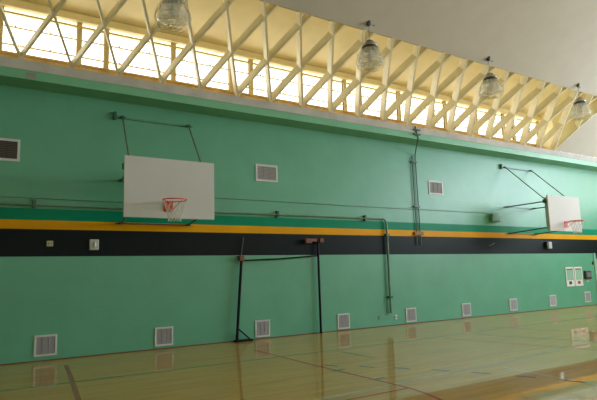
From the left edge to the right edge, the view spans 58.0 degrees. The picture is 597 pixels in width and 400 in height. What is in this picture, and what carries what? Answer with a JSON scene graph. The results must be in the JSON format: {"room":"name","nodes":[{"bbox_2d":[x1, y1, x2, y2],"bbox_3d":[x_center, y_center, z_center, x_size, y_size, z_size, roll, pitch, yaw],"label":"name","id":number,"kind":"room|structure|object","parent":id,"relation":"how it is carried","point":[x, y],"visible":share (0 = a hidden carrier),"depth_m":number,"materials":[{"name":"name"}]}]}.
{"room":"sports hall","nodes":[
{"label":"sports hall","id":0,"kind":"room"},
{"bbox_2d":[0,85,596,363],"bbox_3d":[1.177,0.851,15.713,35.000,5.750,0.300,3,-9,-33],"label":"wall","id":1,"kind":"structure","parent":0,"point":[140,279],"depth_m":14.04,"materials":[{"name":"green paint"}]},
{"bbox_2d":[0,138,19,161],"bbox_3d":[-6.119,-1.048,11.073,0.700,0.470,0.021,3,-9,-33],"label":"air vent","id":2,"kind":"object","parent":1,"relation":"in","point":[9,148],"visible":1,"depth_m":11.16,"materials":[{"name":"white"}]},
{"bbox_2d":[26,72,35,78],"bbox_3d":[-5.471,-2.544,11.017,0.180,0.120,0.005,3,-9,-33],"label":"plate","id":3,"kind":"object","parent":1,"relation":"attached to","point":[28,75],"visible":1,"depth_m":11.01,"materials":[{"name":"green metal"}]},
{"bbox_2d":[0,6,76,56],"bbox_3d":[-5.691,-3.577,11.823,1.625,1.010,0.100,3,-9,-33],"label":"window","id":4,"kind":"structure","parent":1,"relation":"in","point":[5,11],"depth_m":11.74,"materials":[{"name":"beige metal"}]},
{"bbox_2d":[34,334,56,356],"bbox_3d":[-5.187,2.981,11.045,0.430,0.420,0.021,3,-9,-33],"label":"air vent","id":5,"kind":"object","parent":1,"relation":"in","point":[44,345],"visible":1,"depth_m":11.04,"materials":[{"name":"white metal"}]},
{"bbox_2d":[36,336,54,354],"bbox_3d":[-5.188,2.981,11.046,0.356,0.346,0.019,3,-9,-33],"label":"grille","id":6,"kind":"object","parent":5,"relation":"attached to","point":[45,345],"depth_m":11.04,"materials":[{"name":"grey metal"}]},
{"bbox_2d":[47,241,52,245],"bbox_3d":[-5.231,0.917,11.334,0.125,0.115,0.033,3,-9,-33],"label":"switch plate","id":7,"kind":"object","parent":1,"relation":"attached to","point":[49,243],"visible":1,"depth_m":11.32,"materials":[{"name":"beige plastic"}]},
{"bbox_2d":[0,196,122,202],"bbox_3d":[-8.123,-0.194,9.631,11.700,0.017,0.017,3,-9,-33],"label":"wire","id":8,"kind":"object","parent":1,"relation":"attached to","point":[0,196],"visible":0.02,"depth_m":11.55,"materials":[{"name":"green metal"}]},
{"bbox_2d":[76,22,104,66],"bbox_3d":[-4.774,-3.523,12.410,0.645,1.010,0.100,3,-9,-33],"label":"window","id":9,"kind":"structure","parent":1,"relation":"in","point":[80,27],"depth_m":12.28,"materials":[{"name":"beige wood"}]},
{"bbox_2d":[89,239,98,249],"bbox_3d":[-4.473,0.978,11.787,0.200,0.235,0.082,3,-9,-33],"label":"control box","id":10,"kind":"object","parent":1,"relation":"attached to","point":[93,243],"visible":1,"depth_m":11.77,"materials":[{"name":"grey plastic"}]},
{"bbox_2d":[103,29,171,72],"bbox_3d":[-3.841,-3.467,13.008,1.665,1.010,0.100,3,-9,-33],"label":"window","id":11,"kind":"structure","parent":1,"relation":"in","point":[106,63],"depth_m":12.80,"materials":[{"name":"beige wood"}]},
{"bbox_2d":[113,111,213,225],"bbox_3d":[-2.880,-0.790,11.752,2.095,2.712,2.323,3,-9,-33],"label":"basketball hoop","id":12,"kind":"object","parent":1,"relation":"attached to","point":[171,189],"visible":1,"depth_m":11.16,"materials":[{"name":"white paint"}]},
{"bbox_2d":[155,326,172,346],"bbox_3d":[-3.093,3.135,12.383,0.430,0.420,0.021,3,-9,-33],"label":"air vent","id":13,"kind":"object","parent":1,"relation":"in","point":[163,335],"visible":1,"depth_m":12.38,"materials":[{"name":"white metal"}]},
{"bbox_2d":[0,199,392,312],"bbox_3d":[-5.100,1.461,11.281,18.730,2.930,0.118,3,-9,-33],"label":"pipe","id":14,"kind":"object","parent":1,"relation":"attached to","point":[33,204],"visible":0.96,"depth_m":14.47,"materials":[{"name":"green metal"}]},
{"bbox_2d":[170,43,228,89],"bbox_3d":[-2.495,-3.387,13.871,1.625,1.010,0.100,3,-9,-33],"label":"window","id":15,"kind":"structure","parent":1,"relation":"in","point":[174,47],"depth_m":13.64,"materials":[{"name":"beige wood"}]},
{"bbox_2d":[228,59,249,93],"bbox_3d":[-1.579,-3.333,14.458,0.645,1.010,0.100,3,-9,-33],"label":"window","id":16,"kind":"structure","parent":1,"relation":"in","point":[230,86],"depth_m":14.34,"materials":[{"name":"beige metal"}]},
{"bbox_2d":[255,319,269,337],"bbox_3d":[-0.918,3.285,13.773,0.430,0.420,0.021,3,-9,-33],"label":"air vent","id":17,"kind":"object","parent":1,"relation":"in","point":[262,327],"visible":1,"depth_m":13.77,"materials":[{"name":"white metal"}]},
{"bbox_2d":[256,321,268,335],"bbox_3d":[-0.919,3.285,13.774,0.356,0.346,0.019,3,-9,-33],"label":"grille","id":18,"kind":"object","parent":17,"relation":"attached to","point":[262,327],"depth_m":13.77,"materials":[{"name":"grey metal"}]},
{"bbox_2d":[255,164,277,181],"bbox_3d":[-0.854,-0.720,14.444,0.670,0.460,0.021,3,-9,-33],"label":"air vent","id":19,"kind":"object","parent":1,"relation":"in","point":[267,173],"visible":1,"depth_m":14.44,"materials":[{"name":"white metal"}]},
{"bbox_2d":[257,166,275,179],"bbox_3d":[-0.855,-0.719,14.445,0.570,0.360,0.019,3,-9,-33],"label":"grille","id":20,"kind":"object","parent":19,"relation":"attached to","point":[263,172],"depth_m":14.45,"materials":[{"name":"grey metal"}]},
{"bbox_2d":[0,0,539,121],"bbox_3d":[0.524,-3.782,15.956,24.039,0.170,0.400,3,-9,-33],"label":"trim","id":21,"kind":"structure","parent":1,"relation":"attached to","point":[17,6],"depth_m":13.87,"materials":[{"name":"beige paint"}]},
{"bbox_2d":[0,50,541,147],"bbox_3d":[0.603,-2.546,15.717,24.039,0.329,0.240,3,-9,-33],"label":"trim","id":22,"kind":"structure","parent":1,"relation":"attached to","point":[2,52],"depth_m":13.84,"materials":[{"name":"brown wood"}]},
{"bbox_2d":[248,59,297,97],"bbox_3d":[-0.645,-3.277,15.056,1.665,1.010,0.100,3,-9,-33],"label":"window","id":23,"kind":"structure","parent":1,"relation":"in","point":[251,64],"depth_m":14.78,"materials":[{"name":"glass"},{"name":"wood"}]},
{"bbox_2d":[0,56,596,170],"bbox_3d":[1.255,-2.179,15.872,35.000,0.390,0.912,3,-9,-33],"label":"beam","id":24,"kind":"structure","parent":1,"relation":"attached to","point":[49,78],"depth_m":13.80,"materials":[{"name":"green paint"}]},
{"bbox_2d":[0,304,596,364],"bbox_3d":[-0.473,3.558,14.027,30.680,0.022,0.012,3,-9,-33],"label":"baseboard","id":25,"kind":"structure","parent":1,"relation":"attached to","point":[596,304],"depth_m":13.61,"materials":[{"name":"brown wood"}]},
{"bbox_2d":[20,0,596,149],"bbox_3d":[1.109,-3.692,15.035,24.039,2.386,2.780,3,-9,-33],"label":"trim","id":26,"kind":"structure","parent":1,"relation":"attached to","point":[242,13],"depth_m":14.49,"materials":[{"name":"beige paint"}]},
{"bbox_2d":[302,71,343,109],"bbox_3d":[0.700,-3.197,15.919,1.625,1.010,0.100,3,-9,-33],"label":"window","id":27,"kind":"structure","parent":1,"relation":"in","point":[303,74],"depth_m":15.88,"materials":[{"name":"glass"},{"name":"wood"}]},
{"bbox_2d":[337,313,349,328],"bbox_3d":[1.272,3.415,15.177,0.430,0.420,0.021,3,-9,-33],"label":"air vent","id":28,"kind":"object","parent":1,"relation":"in","point":[343,320],"visible":1,"depth_m":15.18,"materials":[{"name":"white metal"}]},
{"bbox_2d":[339,315,348,327],"bbox_3d":[1.272,3.416,15.178,0.356,0.346,0.019,3,-9,-33],"label":"grille","id":29,"kind":"object","parent":28,"relation":"attached to","point":[343,319],"depth_m":15.18,"materials":[{"name":"grey metal"}]},
{"bbox_2d":[214,197,479,212],"bbox_3d":[1.969,0.192,16.133,11.520,0.032,0.017,3,-9,-33],"label":"wire","id":30,"kind":"object","parent":1,"relation":"attached to","point":[214,197],"visible":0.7,"depth_m":15.63,"materials":[{"name":"metal"}]},
{"bbox_2d":[341,79,354,110],"bbox_3d":[1.617,-3.142,16.506,0.645,1.010,0.100,3,-9,-33],"label":"window","id":31,"kind":"structure","parent":1,"relation":"in","point":[345,83],"depth_m":16.35,"materials":[{"name":"beige metal"}]},
{"bbox_2d":[360,86,398,119],"bbox_3d":[2.550,-3.087,17.104,1.665,1.010,0.100,3,-9,-33],"label":"window","id":32,"kind":"structure","parent":1,"relation":"in","point":[364,87],"depth_m":16.98,"materials":[{"name":"glass"},{"name":"wood"}]},
{"bbox_2d":[405,307,416,321],"bbox_3d":[3.466,3.536,16.585,0.430,0.420,0.021,3,-9,-33],"label":"air vent","id":33,"kind":"object","parent":1,"relation":"in","point":[410,312],"visible":1,"depth_m":16.59,"materials":[{"name":"white metal"}]},
{"bbox_2d":[407,309,415,320],"bbox_3d":[3.466,3.536,16.586,0.356,0.346,0.019,3,-9,-33],"label":"grille","id":34,"kind":"object","parent":33,"relation":"attached to","point":[411,313],"depth_m":16.59,"materials":[{"name":"grey metal"}]},
{"bbox_2d":[395,91,427,120],"bbox_3d":[3.895,-3.006,17.966,1.625,1.010,0.100,3,-9,-33],"label":"window","id":35,"kind":"structure","parent":1,"relation":"in","point":[397,92],"depth_m":17.59,"materials":[{"name":"beige metal"}]},
{"bbox_2d":[410,126,423,244],"bbox_3d":[3.749,-0.442,17.031,0.339,3.684,0.993,-2,-8,6],"label":"conduit","id":36,"kind":"object","parent":1,"relation":"attached to","point":[420,233],"visible":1,"depth_m":17.25,"materials":[{"name":"green metal"}]},
{"bbox_2d":[428,180,442,194],"bbox_3d":[4.569,-0.406,17.922,0.670,0.460,0.021,3,-9,-33],"label":"air vent","id":37,"kind":"object","parent":1,"relation":"in","point":[435,187],"visible":1,"depth_m":17.92,"materials":[{"name":"white metal"}]},
{"bbox_2d":[430,182,441,193],"bbox_3d":[4.568,-0.406,17.923,0.570,0.360,0.019,3,-9,-33],"label":"grille","id":38,"kind":"object","parent":37,"relation":"attached to","point":[435,187],"depth_m":17.92,"materials":[{"name":"grey metal"}]},
{"bbox_2d":[433,101,444,127],"bbox_3d":[4.812,-2.952,18.554,0.645,1.010,0.100,3,-9,-33],"label":"window","id":39,"kind":"structure","parent":1,"relation":"in","point":[436,102],"depth_m":18.61,"materials":[{"name":"beige metal"}]},
{"bbox_2d":[442,101,474,127],"bbox_3d":[5.745,-2.896,19.152,1.665,1.010,0.100,3,-9,-33],"label":"window","id":40,"kind":"structure","parent":1,"relation":"in","point":[444,102],"depth_m":18.77,"materials":[{"name":"beige metal"}]},
{"bbox_2d":[462,303,470,315],"bbox_3d":[5.602,3.654,17.955,0.430,0.420,0.021,3,-9,-33],"label":"air vent","id":41,"kind":"object","parent":1,"relation":"in","point":[466,307],"visible":1,"depth_m":17.95,"materials":[{"name":"white metal"}]},
{"bbox_2d":[463,304,469,314],"bbox_3d":[5.601,3.654,17.956,0.356,0.346,0.019,3,-9,-33],"label":"grille","id":42,"kind":"object","parent":41,"relation":"attached to","point":[466,307],"depth_m":17.96,"materials":[{"name":"grey metal"}]},
{"bbox_2d":[475,110,503,135],"bbox_3d":[7.091,-2.816,20.015,1.625,1.010,0.100,3,-9,-33],"label":"window","id":43,"kind":"structure","parent":1,"relation":"in","point":[501,116],"depth_m":19.81,"materials":[{"name":"beige metal"}]},
{"bbox_2d":[489,213,500,221],"bbox_3d":[7.041,0.633,19.276,0.460,0.300,0.171,3,-9,-33],"label":"junction box","id":44,"kind":"object","parent":1,"relation":"attached to","point":[493,217],"visible":1,"depth_m":19.18,"materials":[{"name":"green metal"}]},
{"bbox_2d":[500,114,513,139],"bbox_3d":[8.007,-2.761,20.602,0.645,1.010,0.100,3,-9,-33],"label":"window","id":45,"kind":"structure","parent":1,"relation":"in","point":[500,114],"depth_m":20.41,"materials":[{"name":"beige metal"}]},
{"bbox_2d":[509,298,517,310],"bbox_3d":[7.703,3.749,19.307,0.430,0.420,0.021,3,-9,-33],"label":"air vent","id":46,"kind":"object","parent":1,"relation":"in","point":[512,302],"visible":1,"depth_m":19.31,"materials":[{"name":"white metal"}]},
{"bbox_2d":[510,299,516,309],"bbox_3d":[7.703,3.749,19.308,0.356,0.346,0.019,3,-9,-33],"label":"grille","id":47,"kind":"object","parent":46,"relation":"attached to","point":[513,302],"depth_m":19.31,"materials":[{"name":"grey metal"}]},
{"bbox_2d":[511,118,537,140],"bbox_3d":[8.941,-2.706,21.200,1.665,1.010,0.100,3,-9,-33],"label":"window","id":48,"kind":"structure","parent":1,"relation":"in","point":[513,125],"depth_m":20.91,"materials":[{"name":"beige metal"}]},
{"bbox_2d":[500,164,583,234],"bbox_3d":[8.976,-0.083,19.351,2.045,2.712,2.323,3,-9,-33],"label":"basketball hoop","id":49,"kind":"object","parent":1,"relation":"attached to","point":[562,213],"visible":1,"depth_m":18.82,"materials":[{"name":"white paint"}]},
{"bbox_2d":[544,242,551,248],"bbox_3d":[9.684,1.754,20.855,0.340,0.260,0.109,3,-9,-33],"label":"bell","id":50,"kind":"object","parent":1,"relation":"attached to","point":[548,245],"visible":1,"depth_m":20.79,"materials":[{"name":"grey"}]},
{"bbox_2d":[549,295,556,305],"bbox_3d":[9.738,3.850,20.614,0.430,0.420,0.021,3,-9,-33],"label":"air vent","id":51,"kind":"object","parent":1,"relation":"in","point":[552,298],"visible":1,"depth_m":20.61,"materials":[{"name":"white metal"}]},
{"bbox_2d":[550,296,555,304],"bbox_3d":[9.737,3.851,20.614,0.356,0.346,0.019,3,-9,-33],"label":"grille","id":52,"kind":"object","parent":51,"relation":"attached to","point":[552,298],"depth_m":20.62,"materials":[{"name":"grey metal"}]},
{"bbox_2d":[565,267,574,286],"bbox_3d":[10.799,3.053,21.425,0.570,0.760,0.029,3,-9,-33],"label":"framed panel","id":53,"kind":"object","parent":1,"relation":"attached to","point":[569,271],"visible":1,"depth_m":21.42,"materials":[{"name":"white"}]},
{"bbox_2d":[574,267,583,285],"bbox_3d":[11.312,3.084,21.753,0.550,0.760,0.029,3,-9,-33],"label":"framed panel","id":54,"kind":"object","parent":1,"relation":"attached to","point":[578,275],"visible":1,"depth_m":21.74,"materials":[{"name":"white"}]},
{"bbox_2d":[584,291,590,301],"bbox_3d":[11.771,3.942,21.922,0.430,0.420,0.021,3,-9,-33],"label":"air vent","id":55,"kind":"object","parent":1,"relation":"in","point":[587,295],"visible":1,"depth_m":21.91,"materials":[{"name":"white metal"}]},
{"bbox_2d":[585,292,589,300],"bbox_3d":[11.771,3.942,21.923,0.356,0.346,0.019,3,-9,-33],"label":"grille","id":56,"kind":"object","parent":55,"relation":"attached to","point":[587,294],"depth_m":21.91,"materials":[{"name":"grey metal"}]},
{"bbox_2d":[584,271,591,278],"bbox_3d":[11.868,3.067,22.075,0.440,0.330,0.099,3,-9,-33],"label":"wall box","id":57,"kind":"object","parent":1,"relation":"attached to","point":[587,274],"visible":1,"depth_m":21.99,"materials":[{"name":"grey plastic"}]},
{"bbox_2d":[593,253,596,288],"bbox_3d":[12.907,3.318,22.815,1.330,2.134,0.130,3,-9,-33],"label":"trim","id":58,"kind":"structure","parent":1,"relation":"attached to","point":[594,256],"depth_m":22.49,"materials":[{"name":"green"}]},
{"bbox_2d":[0,305,596,399],"bbox_3d":[8.072,2.150,4.833,35.000,0.202,25.500,3,-9,-33],"label":"floor","id":59,"kind":"structure","parent":0,"point":[544,354],"depth_m":9.37,"materials":[{"name":"brown wood"}]},
{"bbox_2d":[234,237,323,341],"bbox_3d":[-0.435,2.275,14.116,2.770,2.581,0.160,3,-9,-33],"label":"frame","id":60,"kind":"object","parent":59,"relation":"on","point":[241,259],"visible":1,"depth_m":13.85,"materials":[{"name":"black metal"}]},
{"bbox_2d":[261,0,596,157],"bbox_3d":[7.897,-6.694,5.928,35.000,5.432,24.137,3,-9,-33],"label":"ceiling","id":61,"kind":"structure","parent":0,"point":[551,41],"depth_m":15.59,"materials":[{"name":"white paint"}]},
{"bbox_2d":[0,3,21,58],"bbox_3d":[-5.736,-3.918,10.109,0.157,1.880,2.277,-2,-8,0],"label":"rib","id":62,"kind":"object","parent":61,"relation":"attached to","point":[2,12],"visible":0.94,"depth_m":10.62,"materials":[{"name":"beige paint"}]},
{"bbox_2d":[20,0,66,59],"bbox_3d":[-4.758,-3.860,10.736,2.277,1.880,0.157,-5,-9,24],"label":"rib","id":63,"kind":"object","parent":61,"relation":"attached to","point":[58,6],"visible":0.83,"depth_m":10.84,"materials":[{"name":"beige paint"}]},
{"bbox_2d":[48,0,72,67],"bbox_3d":[-4.912,-3.869,10.637,0.157,1.880,2.277,-2,-8,0],"label":"rib","id":64,"kind":"object","parent":61,"relation":"attached to","point":[49,1],"visible":0.96,"depth_m":10.99,"materials":[{"name":"beige paint"}]},
{"bbox_2d":[71,0,126,67],"bbox_3d":[-3.934,-3.811,11.264,2.277,1.880,0.157,-5,-9,24],"label":"rib","id":65,"kind":"object","parent":61,"relation":"attached to","point":[120,3],"visible":0.83,"depth_m":11.34,"materials":[{"name":"beige paint"}]},
{"bbox_2d":[96,0,119,75],"bbox_3d":[-4.088,-3.820,11.165,0.157,1.880,2.277,-2,-8,0],"label":"rib","id":66,"kind":"object","parent":61,"relation":"attached to","point":[97,1],"visible":1,"depth_m":11.44,"materials":[{"name":"beige paint"}]},
{"bbox_2d":[118,6,176,75],"bbox_3d":[-3.110,-3.762,11.792,2.277,1.880,0.157,-5,-9,24],"label":"rib","id":67,"kind":"object","parent":61,"relation":"attached to","point":[146,38],"visible":0.61,"depth_m":11.89,"materials":[{"name":"beige paint"}]},
{"bbox_2d":[141,0,162,82],"bbox_3d":[-3.264,-3.771,11.694,0.157,1.880,2.277,-2,-8,0],"label":"rib","id":68,"kind":"object","parent":61,"relation":"attached to","point":[142,1],"visible":1,"depth_m":11.88,"materials":[{"name":"beige paint"}]},
{"bbox_2d":[154,0,191,32],"bbox_3d":[-2.534,-4.126,10.869,0.746,1.414,0.746,3,-9,-33],"label":"pendant lamp","id":69,"kind":"object","parent":61,"relation":"hanging from","point":[172,11],"visible":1,"depth_m":10.78,"materials":[{"name":"grey"}]},
{"bbox_2d":[184,0,201,89],"bbox_3d":[-2.440,-3.722,12.222,0.157,1.880,2.277,-2,-8,0],"label":"rib","id":70,"kind":"object","parent":61,"relation":"attached to","point":[190,32],"visible":0.82,"depth_m":12.43,"materials":[{"name":"beige paint"}]},
{"bbox_2d":[161,0,234,83],"bbox_3d":[-2.286,-3.712,12.321,2.277,1.880,0.157,-5,-9,24],"label":"rib","id":71,"kind":"object","parent":61,"relation":"attached to","point":[222,8],"visible":0.9,"depth_m":12.33,"materials":[{"name":"beige paint"}]},
{"bbox_2d":[223,0,238,95],"bbox_3d":[-1.616,-3.673,12.750,0.157,1.880,2.277,-2,-8,0],"label":"rib","id":72,"kind":"object","parent":61,"relation":"attached to","point":[225,2],"visible":1,"depth_m":12.74,"materials":[{"name":"beige paint"}]},
{"bbox_2d":[201,4,277,89],"bbox_3d":[-1.462,-3.663,12.849,2.277,1.880,0.157,-5,-9,24],"label":"rib","id":73,"kind":"object","parent":61,"relation":"attached to","point":[270,7],"visible":0.89,"depth_m":12.83,"materials":[{"name":"beige paint"}]},
{"bbox_2d":[260,1,271,101],"bbox_3d":[-0.792,-3.623,13.278,0.157,1.880,2.277,-2,-8,0],"label":"rib","id":74,"kind":"object","parent":61,"relation":"attached to","point":[263,4],"visible":1,"depth_m":13.21,"materials":[{"name":"beige paint"}]},
{"bbox_2d":[238,14,312,96],"bbox_3d":[-0.638,-3.614,13.377,2.277,1.880,0.157,-5,-9,24],"label":"rib","id":75,"kind":"object","parent":61,"relation":"attached to","point":[295,28],"visible":0.91,"depth_m":13.36,"materials":[{"name":"beige paint"}]},
{"bbox_2d":[296,11,303,106],"bbox_3d":[0.032,-3.574,13.806,0.157,1.880,2.277,-2,-8,0],"label":"rib","id":76,"kind":"object","parent":61,"relation":"attached to","point":[298,14],"visible":0.94,"depth_m":13.73,"materials":[{"name":"beige paint"}]},
{"bbox_2d":[271,23,345,101],"bbox_3d":[0.186,-3.565,13.905,2.277,1.880,0.157,-5,-9,24],"label":"rib","id":77,"kind":"object","parent":61,"relation":"attached to","point":[326,38],"visible":0.91,"depth_m":13.89,"materials":[{"name":"beige paint"}]},
{"bbox_2d":[327,21,334,111],"bbox_3d":[0.856,-3.525,14.334,0.157,1.880,2.277,-2,-8,0],"label":"rib","id":78,"kind":"object","parent":61,"relation":"attached to","point":[331,29],"visible":0.89,"depth_m":14.33,"materials":[{"name":"beige paint"}]},
{"bbox_2d":[303,31,374,107],"bbox_3d":[1.010,-3.516,14.433,2.277,1.880,0.157,-5,-9,24],"label":"rib","id":79,"kind":"object","parent":61,"relation":"attached to","point":[358,43],"visible":0.87,"depth_m":14.42,"materials":[{"name":"beige paint"}]},
{"bbox_2d":[354,29,365,116],"bbox_3d":[1.680,-3.476,14.862,0.157,1.880,2.277,-2,-8,0],"label":"rib","id":80,"kind":"object","parent":61,"relation":"attached to","point":[361,38],"visible":0.85,"depth_m":14.90,"materials":[{"name":"beige paint"}]},
{"bbox_2d":[332,39,402,112],"bbox_3d":[1.834,-3.467,14.961,2.277,1.880,0.157,-5,-9,24],"label":"rib","id":81,"kind":"object","parent":61,"relation":"attached to","point":[386,51],"visible":0.78,"depth_m":14.98,"materials":[{"name":"beige paint"}]},
{"bbox_2d":[356,20,384,71],"bbox_3d":[1.803,-3.925,13.658,0.746,1.286,0.746,-7,-9,34],"label":"pendant lamp","id":82,"kind":"object","parent":61,"relation":"hanging from","point":[369,46],"visible":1,"depth_m":13.56,"materials":[{"name":"white"}]},
{"bbox_2d":[380,37,393,120],"bbox_3d":[2.504,-3.427,15.390,0.157,1.880,2.277,-2,-8,0],"label":"rib","id":83,"kind":"object","parent":61,"relation":"attached to","point":[390,41],"visible":0.87,"depth_m":15.35,"materials":[{"name":"beige paint"}]},
{"bbox_2d":[360,47,427,115],"bbox_3d":[2.658,-3.418,15.489,2.277,1.880,0.157,-5,-9,24],"label":"rib","id":84,"kind":"object","parent":61,"relation":"attached to","point":[411,58],"visible":0.91,"depth_m":15.47,"materials":[{"name":"beige paint"}]},
{"bbox_2d":[403,45,419,124],"bbox_3d":[3.328,-3.378,15.919,0.157,1.880,2.277,-2,-8,0],"label":"rib","id":85,"kind":"object","parent":61,"relation":"attached to","point":[416,49],"visible":0.89,"depth_m":15.88,"materials":[{"name":"beige paint"}]},
{"bbox_2d":[384,54,451,120],"bbox_3d":[3.482,-3.369,16.018,2.277,1.880,0.157,-5,-9,24],"label":"rib","id":86,"kind":"object","parent":61,"relation":"attached to","point":[436,64],"visible":0.91,"depth_m":16.00,"materials":[{"name":"beige paint"}]},
{"bbox_2d":[425,52,444,128],"bbox_3d":[4.152,-3.329,16.447,0.157,1.880,2.277,-2,-8,0],"label":"rib","id":87,"kind":"object","parent":61,"relation":"attached to","point":[440,56],"visible":0.89,"depth_m":16.41,"materials":[{"name":"beige paint"}]},
{"bbox_2d":[408,60,474,125],"bbox_3d":[4.306,-3.320,16.546,2.277,1.880,0.157,-5,-9,24],"label":"rib","id":88,"kind":"object","parent":61,"relation":"attached to","point":[458,71],"visible":0.89,"depth_m":16.53,"materials":[{"name":"beige paint"}]},
{"bbox_2d":[447,58,467,132],"bbox_3d":[4.976,-3.280,16.975,0.157,1.880,2.277,-2,-8,0],"label":"rib","id":89,"kind":"object","parent":61,"relation":"attached to","point":[463,62],"visible":0.89,"depth_m":16.93,"materials":[{"name":"beige paint"}]},
{"bbox_2d":[430,66,495,128],"bbox_3d":[5.131,-3.271,17.074,2.277,1.880,0.157,-5,-9,24],"label":"rib","id":90,"kind":"object","parent":61,"relation":"attached to","point":[479,77],"visible":0.87,"depth_m":17.07,"materials":[{"name":"beige paint"}]},
{"bbox_2d":[466,64,488,135],"bbox_3d":[5.800,-3.231,17.503,0.157,1.880,2.277,-2,-8,0],"label":"rib","id":91,"kind":"object","parent":61,"relation":"attached to","point":[484,69],"visible":0.83,"depth_m":17.54,"materials":[{"name":"beige paint"}]},
{"bbox_2d":[451,72,514,132],"bbox_3d":[5.955,-3.222,17.602,2.277,1.880,0.157,-5,-9,24],"label":"rib","id":92,"kind":"object","parent":61,"relation":"attached to","point":[472,107],"visible":0.74,"depth_m":17.63,"materials":[{"name":"beige paint"}]},
{"bbox_2d":[478,56,503,99],"bbox_3d":[5.755,-3.690,16.191,0.746,1.286,0.746,-3,-8,11],"label":"pendant lamp","id":93,"kind":"object","parent":61,"relation":"hanging from","point":[490,78],"visible":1,"depth_m":16.09,"materials":[{"name":"white"}]},
{"bbox_2d":[485,70,508,138],"bbox_3d":[6.624,-3.182,18.031,0.157,1.880,2.277,-2,-8,0],"label":"rib","id":94,"kind":"object","parent":61,"relation":"attached to","point":[504,74],"visible":0.74,"depth_m":18.07,"materials":[{"name":"beige paint"}]},
{"bbox_2d":[471,77,533,135],"bbox_3d":[6.779,-3.172,18.130,2.277,1.880,0.157,-5,-9,24],"label":"rib","id":95,"kind":"object","parent":61,"relation":"attached to","point":[518,87],"visible":0.85,"depth_m":18.12,"materials":[{"name":"beige paint"}]},
{"bbox_2d":[503,75,527,141],"bbox_3d":[7.448,-3.133,18.559,0.157,1.880,2.277,-2,-8,0],"label":"rib","id":96,"kind":"object","parent":61,"relation":"attached to","point":[523,79],"visible":0.89,"depth_m":18.54,"materials":[{"name":"beige paint"}]},
{"bbox_2d":[491,82,551,137],"bbox_3d":[7.603,-3.123,18.658,2.277,1.880,0.157,-5,-9,24],"label":"rib","id":97,"kind":"object","parent":61,"relation":"attached to","point":[536,91],"visible":0.85,"depth_m":18.64,"materials":[{"name":"beige paint"}]},
{"bbox_2d":[519,80,545,144],"bbox_3d":[8.272,-3.083,19.087,0.157,1.880,2.277,-2,-8,0],"label":"rib","id":98,"kind":"object","parent":61,"relation":"attached to","point":[541,84],"visible":0.87,"depth_m":19.06,"materials":[{"name":"beige paint"}]},
{"bbox_2d":[508,87,568,141],"bbox_3d":[8.427,-3.074,19.186,2.277,1.880,0.157,-5,-9,24],"label":"rib","id":99,"kind":"object","parent":61,"relation":"attached to","point":[552,96],"visible":0.85,"depth_m":19.16,"materials":[{"name":"beige paint"}]},
{"bbox_2d":[535,85,562,147],"bbox_3d":[9.096,-3.034,19.616,0.157,1.880,2.277,-2,-8,0],"label":"rib","id":100,"kind":"object","parent":61,"relation":"attached to","point":[557,90],"visible":0.89,"depth_m":19.60,"materials":[{"name":"beige paint"}]},
{"bbox_2d":[525,92,583,144],"bbox_3d":[9.251,-3.025,19.715,2.277,1.880,0.157,-5,-9,24],"label":"rib","id":101,"kind":"object","parent":61,"relation":"attached to","point":[568,100],"visible":0.83,"depth_m":19.69,"materials":[{"name":"beige paint"}]},
{"bbox_2d":[550,90,577,149],"bbox_3d":[9.921,-2.985,20.144,0.157,1.880,2.277,-2,-8,0],"label":"rib","id":102,"kind":"object","parent":61,"relation":"attached to","point":[573,94],"visible":0.83,"depth_m":20.14,"materials":[{"name":"beige paint"}]},
{"bbox_2d":[541,96,596,146],"bbox_3d":[10.075,-2.976,20.243,2.277,1.880,0.157,-5,-9,24],"label":"rib","id":103,"kind":"object","parent":61,"relation":"attached to","point":[558,126],"visible":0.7,"depth_m":20.31,"materials":[{"name":"beige paint"}]},
{"bbox_2d":[556,111,596,148],"bbox_3d":[10.899,-2.927,20.771,2.277,1.880,0.157,-5,-9,24],"label":"rib","id":104,"kind":"object","parent":61,"relation":"attached to","point":[585,121],"visible":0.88,"depth_m":20.78,"materials":[{"name":"beige paint"}]},
{"bbox_2d":[569,83,592,119],"bbox_3d":[9.808,-3.448,18.789,0.746,1.286,0.746,0,-8,-12],"label":"pendant lamp","id":105,"kind":"object","parent":61,"relation":"hanging from","point":[579,102],"visible":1,"depth_m":18.70,"materials":[{"name":"white"}]},
{"bbox_2d":[574,94,593,128],"bbox_3d":[10.730,-3.370,20.290,0.143,1.124,1.402,-2,-8,-1],"label":"rib","id":106,"kind":"object","parent":61,"relation":"attached to","point":[588,98],"visible":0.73,"depth_m":20.30,"materials":[{"name":"beige paint"}]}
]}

